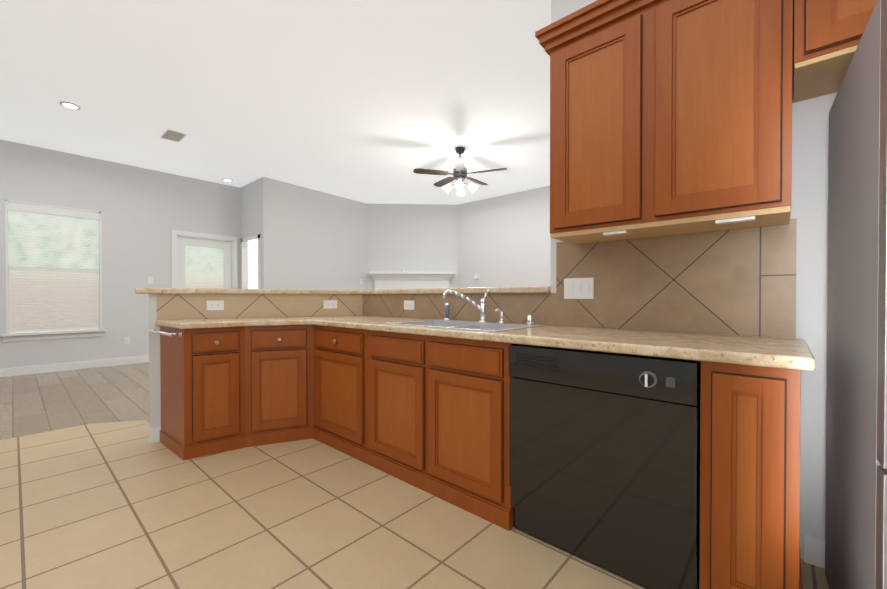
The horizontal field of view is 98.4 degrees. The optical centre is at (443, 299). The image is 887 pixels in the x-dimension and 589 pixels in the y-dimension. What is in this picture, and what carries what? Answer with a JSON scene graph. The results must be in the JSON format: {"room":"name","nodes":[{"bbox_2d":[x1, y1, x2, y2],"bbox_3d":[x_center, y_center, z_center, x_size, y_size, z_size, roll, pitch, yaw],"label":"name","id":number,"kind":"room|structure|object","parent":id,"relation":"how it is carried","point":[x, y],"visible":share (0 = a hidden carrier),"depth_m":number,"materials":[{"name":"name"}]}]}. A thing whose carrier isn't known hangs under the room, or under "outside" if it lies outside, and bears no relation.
{"room":"kitchen","nodes":[
{"label":"kitchen","id":0,"kind":"room"},
{"bbox_2d":[0,362,148,439],"bbox_3d":[-0.657,1.078,3.495,10.390,0.050,9.490,0,1,42],"label":"floor","id":1,"kind":"structure","parent":0,"point":[38,403],"depth_m":4.07,"materials":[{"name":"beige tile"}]},
{"bbox_2d":[0,139,240,368],"bbox_3d":[-5.815,-0.563,5.405,0.120,3.200,5.520,0,1,42],"label":"wall","id":2,"kind":"structure","parent":0,"point":[144,212],"depth_m":6.06,"materials":[{"name":"white paint"}]},
{"bbox_2d":[1,199,106,341],"bbox_3d":[-5.631,-0.402,5.568,0.180,1.925,1.075,0,1,42],"label":"window","id":3,"kind":"structure","parent":2,"relation":"in","point":[53,250],"depth_m":5.53,"materials":[{"name":"white"}]},
{"bbox_2d":[124,337,129,343],"bbox_3d":[-5.084,0.651,6.143,0.007,0.118,0.075,0,1,42],"label":"outlet","id":4,"kind":"object","parent":2,"relation":"attached to","point":[126,339],"depth_m":6.14,"materials":[{"name":"white plastic"}]},
{"bbox_2d":[148,277,152,283],"bbox_3d":[-4.877,-0.332,6.365,0.011,0.118,0.075,0,1,42],"label":"light switch","id":5,"kind":"object","parent":2,"relation":"attached to","point":[150,279],"depth_m":6.36,"materials":[{"name":"white plastic"}]},
{"bbox_2d":[171,230,237,288],"bbox_3d":[-4.369,-0.094,7.020,0.144,2.235,1.060,0,1,42],"label":"door","id":6,"kind":"structure","parent":2,"relation":"attached to","point":[181,264],"depth_m":6.99,"materials":[{"name":"white painted wood"},{"name":"glass"}]},
{"bbox_2d":[248,239,260,288],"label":"window","id":7,"kind":"structure","parent":0,"point":[252,264],"depth_m":7.61,"materials":[{"name":"white"}]},
{"bbox_2d":[148,294,361,427],"bbox_3d":[-1.508,0.503,3.216,0.709,1.104,1.470,0,1,42],"label":"wall","id":8,"kind":"structure","parent":0,"point":[154,387],"depth_m":2.84,"materials":[{"name":"white paint"}]},
{"bbox_2d":[207,301,223,309],"bbox_3d":[-1.792,0.041,3.005,0.118,0.075,0.009,0,1,-27],"label":"outlet","id":9,"kind":"object","parent":8,"relation":"attached to","point":[211,305],"depth_m":3.00,"materials":[{"name":"white plastic"}]},
{"bbox_2d":[135,288,359,293],"bbox_3d":[-1.640,-0.071,3.244,1.019,0.040,1.500,0,1,42],"label":"countertop","id":10,"kind":"structure","parent":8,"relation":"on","point":[137,290],"depth_m":3.05,"materials":[{"name":"beige stone"}]},
{"bbox_2d":[157,294,361,319],"bbox_3d":[-1.438,0.049,3.187,1.547,0.192,0.009,0,1,-26],"label":"tile backsplash","id":11,"kind":"structure","parent":8,"relation":"attached to","point":[179,306],"depth_m":3.13,"materials":[{"name":"beige tile"}]},
{"bbox_2d":[324,300,336,308],"bbox_3d":[-1.003,0.038,3.396,0.118,0.075,0.009,0,1,-27],"label":"outlet","id":12,"kind":"object","parent":8,"relation":"attached to","point":[328,304],"depth_m":3.39,"materials":[{"name":"white plastic"}]},
{"bbox_2d":[240,177,270,288],"bbox_3d":[-3.517,-0.578,7.136,1.020,3.200,0.120,0,1,42],"label":"wall","id":13,"kind":"structure","parent":0,"point":[255,207],"depth_m":6.88,"materials":[{"name":"white paint"}]},
{"bbox_2d":[241,234,260,288],"bbox_3d":[-3.592,-0.078,7.115,0.840,2.200,0.016,0,1,42],"label":"door frame","id":14,"kind":"structure","parent":13,"relation":"attached to","point":[254,237],"depth_m":7.05,"materials":[{"name":"white wood"}]},
{"bbox_2d":[0,0,550,204],"bbox_3d":[-0.657,-2.197,3.467,10.390,0.100,9.490,0,1,42],"label":"ceiling","id":15,"kind":"structure","parent":0,"point":[372,101],"depth_m":3.91,"materials":[{"name":"white paint"}]},
{"bbox_2d":[59,101,80,109],"bbox_3d":[-4.123,-2.146,4.224,0.170,0.014,0.170,0,1,42],"label":"recessed light","id":16,"kind":"object","parent":15,"relation":"in","point":[70,105],"visible":0.96,"depth_m":4.21,"materials":[{"name":"white"}]},
{"bbox_2d":[161,129,186,141],"bbox_3d":[-3.540,-2.153,5.017,0.360,0.013,0.200,0,1,42],"label":"ceiling vent","id":17,"kind":"object","parent":15,"relation":"in","point":[172,135],"visible":0.98,"depth_m":4.99,"materials":[{"name":"white metal"}]},
{"bbox_2d":[222,178,232,181],"bbox_3d":[-3.909,-2.169,6.922,0.170,0.014,0.170,0,1,42],"label":"recessed light","id":18,"kind":"object","parent":15,"relation":"in","point":[226,180],"visible":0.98,"depth_m":6.92,"materials":[{"name":"white"}]},
{"bbox_2d":[413,146,506,195],"bbox_3d":[0.267,-1.847,5.508,1.293,0.634,1.255,0,1,42],"label":"ceiling fan","id":19,"kind":"object","parent":15,"relation":"hanging from","point":[459,173],"visible":1,"depth_m":5.40,"materials":[{"name":"grey metal"}]},
{"bbox_2d":[270,178,366,289],"bbox_3d":[-2.466,-0.583,7.807,0.119,3.200,2.302,0,1,36],"label":"wall","id":20,"kind":"structure","parent":0,"point":[318,240],"depth_m":7.60,"materials":[{"name":"white paint"}]},
{"bbox_2d":[0,355,824,568],"bbox_3d":[-0.657,0.998,3.494,10.150,0.110,9.250,0,1,42],"label":"baseboard","id":21,"kind":"structure","parent":20,"relation":"attached to","point":[814,550],"depth_m":5.29,"materials":[{"name":"white wood"}]},
{"bbox_2d":[367,204,456,289],"bbox_3d":[-0.719,-0.592,8.807,2.305,3.200,0.120,0,0,-3],"label":"wall","id":22,"kind":"structure","parent":0,"point":[414,237],"depth_m":8.74,"materials":[{"name":"white paint"}]},
{"bbox_2d":[369,269,453,289],"bbox_3d":[-0.710,0.150,8.643,1.880,1.720,0.220,0,0,-3],"label":"fireplace mantel","id":23,"kind":"object","parent":22,"relation":"attached to","point":[404,280],"visible":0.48,"depth_m":8.62,"materials":[{"name":"white wood"}]},
{"bbox_2d":[0,420,828,588],"bbox_3d":[-0.881,1.075,0.625,6.675,0.004,4.660,0,1,42],"label":"floor","id":24,"kind":"structure","parent":0,"point":[120,505],"depth_m":1.79,"materials":[{"name":"beige tile"}]},
{"bbox_2d":[168,327,243,458],"bbox_3d":[-1.756,0.624,2.809,0.600,0.868,0.278,0,1,42],"label":"base cabinet","id":25,"kind":"object","parent":24,"relation":"on","point":[206,365],"depth_m":2.62,"materials":[{"name":"brown wood"}]},
{"bbox_2d":[144,329,181,336],"bbox_3d":[-1.966,0.225,2.679,0.615,0.036,0.100,0,1,42],"label":"towel bar","id":26,"kind":"object","parent":25,"relation":"attached to","point":[160,332],"visible":0.9,"depth_m":2.57,"materials":[{"name":"silver metal"}]},
{"bbox_2d":[155,317,310,328],"bbox_3d":[-1.568,0.168,2.852,0.835,0.039,0.780,0,1,42],"label":"countertop","id":27,"kind":"structure","parent":25,"relation":"on","point":[276,321],"depth_m":2.75,"materials":[{"name":"beige stone"}]},
{"bbox_2d":[312,325,363,461],"bbox_3d":[-0.526,0.624,2.911,0.623,0.868,0.636,0,1,42],"label":"base cabinet","id":28,"kind":"object","parent":24,"relation":"on","point":[337,352],"depth_m":2.68,"materials":[{"name":"brown wood"}]},
{"bbox_2d":[364,330,423,490],"bbox_3d":[-0.092,0.627,2.526,0.536,0.868,0.636,0,1,42],"label":"base cabinet","id":29,"kind":"object","parent":24,"relation":"on","point":[393,362],"depth_m":2.29,"materials":[{"name":"brown wood"}]},
{"bbox_2d":[424,335,513,529],"bbox_3d":[0.295,0.630,2.183,0.499,0.868,0.636,0,1,42],"label":"base cabinet","id":30,"kind":"object","parent":24,"relation":"on","point":[428,414],"depth_m":1.92,"materials":[{"name":"brown wood"}]},
{"bbox_2d":[509,344,700,588],"bbox_3d":[0.760,0.631,1.723,0.721,0.850,0.654,0,1,42],"label":"dishwasher","id":31,"kind":"object","parent":24,"relation":"on","point":[604,460],"visible":1,"depth_m":1.46,"materials":[{"name":"black metal"}]},
{"bbox_2d":[699,361,802,588],"bbox_3d":[1.149,0.636,1.425,0.245,0.868,0.636,0,1,42],"label":"base cabinet","id":32,"kind":"object","parent":24,"relation":"on","point":[750,415],"depth_m":1.19,"materials":[{"name":"brown wood"}]},
{"bbox_2d":[311,316,815,370],"bbox_3d":[-0.073,0.171,2.489,3.552,0.039,0.662,0,1,42],"label":"countertop","id":33,"kind":"structure","parent":32,"relation":"on","point":[788,353],"depth_m":1.54,"materials":[{"name":"beige stone"}]},
{"bbox_2d":[385,319,545,340],"bbox_3d":[0.116,0.250,2.354,0.840,0.204,0.530,0,1,42],"label":"sink","id":34,"kind":"object","parent":33,"relation":"in","point":[475,325],"visible":0.29,"depth_m":2.42,"materials":[{"name":"silver metal"}]},
{"bbox_2d":[444,303,450,320],"bbox_3d":[0.026,0.082,2.727,0.048,0.126,0.048,0,1,42],"label":"sprayer","id":35,"kind":"object","parent":34,"relation":"on","point":[447,306],"visible":1,"depth_m":2.71,"materials":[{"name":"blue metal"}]},
{"bbox_2d":[495,308,504,323],"bbox_3d":[0.359,0.099,2.408,0.044,0.097,0.079,0,1,42],"label":"soap dispenser","id":36,"kind":"object","parent":34,"relation":"on","point":[501,321],"visible":1,"depth_m":2.41,"materials":[{"name":"silver metal"}]},
{"bbox_2d":[442,289,489,322],"bbox_3d":[0.151,0.036,2.479,0.199,0.222,0.265,0,1,42],"label":"faucet","id":37,"kind":"object","parent":33,"relation":"on","point":[482,307],"visible":1,"depth_m":2.50,"materials":[{"name":"silver metal"}]},
{"bbox_2d":[527,314,533,324],"bbox_3d":[0.520,0.117,2.289,0.040,0.062,0.040,0,1,42],"label":"air gap","id":38,"kind":"object","parent":33,"relation":"on","point":[530,319],"visible":1,"depth_m":2.27,"materials":[{"name":"silver metal"}]},
{"bbox_2d":[825,0,886,588],"bbox_3d":[1.542,0.185,0.842,0.939,1.780,0.908,0,1,42],"label":"refrigerator","id":39,"kind":"object","parent":24,"relation":"on","point":[856,489],"visible":1,"depth_m":1.03,"materials":[{"name":"grey metal"}]},
{"bbox_2d":[362,293,549,325],"bbox_3d":[-0.043,0.505,2.992,1.941,1.104,0.120,0,1,42],"label":"wall","id":40,"kind":"structure","parent":0,"point":[504,293],"depth_m":2.51,"materials":[{"name":"white paint"}]},
{"bbox_2d":[404,300,413,309],"bbox_3d":[-0.280,0.040,3.105,0.118,0.075,0.008,0,1,42],"label":"outlet","id":41,"kind":"object","parent":40,"relation":"attached to","point":[408,304],"depth_m":3.11,"materials":[{"name":"white plastic"}]},
{"bbox_2d":[360,286,550,293],"bbox_3d":[-0.037,-0.070,3.132,2.129,0.040,0.435,0,1,42],"label":"bar countertop","id":42,"kind":"structure","parent":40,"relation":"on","point":[529,289],"depth_m":2.69,"materials":[{"name":"beige stone"}]},
{"bbox_2d":[457,186,550,287],"bbox_3d":[3.332,-0.570,6.205,8.040,3.200,0.120,0,1,42],"label":"wall","id":43,"kind":"structure","parent":0,"point":[503,240],"depth_m":7.92,"materials":[{"name":"white paint"}]},
{"bbox_2d":[564,278,593,298],"bbox_3d":[0.766,-0.066,2.173,0.170,0.118,0.011,0,1,42],"label":"light switch","id":44,"kind":"object","parent":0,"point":[578,288],"depth_m":2.17,"materials":[{"name":"white plastic"}]},
{"bbox_2d":[550,0,837,559],"bbox_3d":[1.923,-0.528,1.239,3.315,3.200,0.120,0,1,42],"label":"wall","id":45,"kind":"structure","parent":0,"point":[810,156],"depth_m":1.55,"materials":[{"name":"white paint"}]},
{"bbox_2d":[362,218,796,337],"bbox_3d":[0.352,-0.097,2.552,2.942,0.494,0.006,0,1,42],"label":"tile backsplash","id":46,"kind":"structure","parent":45,"relation":"attached to","point":[741,282],"depth_m":1.89,"materials":[{"name":"beige tile"}]},
{"bbox_2d":[535,0,792,243],"bbox_3d":[0.951,-0.831,1.763,0.967,1.054,0.378,0,1,42],"label":"upper cabinet","id":47,"kind":"object","parent":45,"relation":"attached to","point":[670,117],"visible":1,"depth_m":1.58,"materials":[{"name":"brown wood"}]},
{"bbox_2d":[792,0,876,102],"bbox_3d":[1.735,-1.081,1.065,1.121,0.543,0.378,0,1,42],"label":"upper cabinet","id":48,"kind":"object","parent":45,"relation":"attached to","point":[827,35],"visible":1,"depth_m":1.29,"materials":[{"name":"brown wood"}]},
{"label":"outside","id":49,"kind":"structure","parent":0,"visible":0},
{"bbox_2d":[12,245,223,332],"bbox_3d":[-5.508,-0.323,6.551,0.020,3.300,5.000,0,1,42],"label":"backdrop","id":50,"kind":"structure","parent":49,"point":[92,305],"depth_m":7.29,"materials":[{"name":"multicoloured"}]}
]}

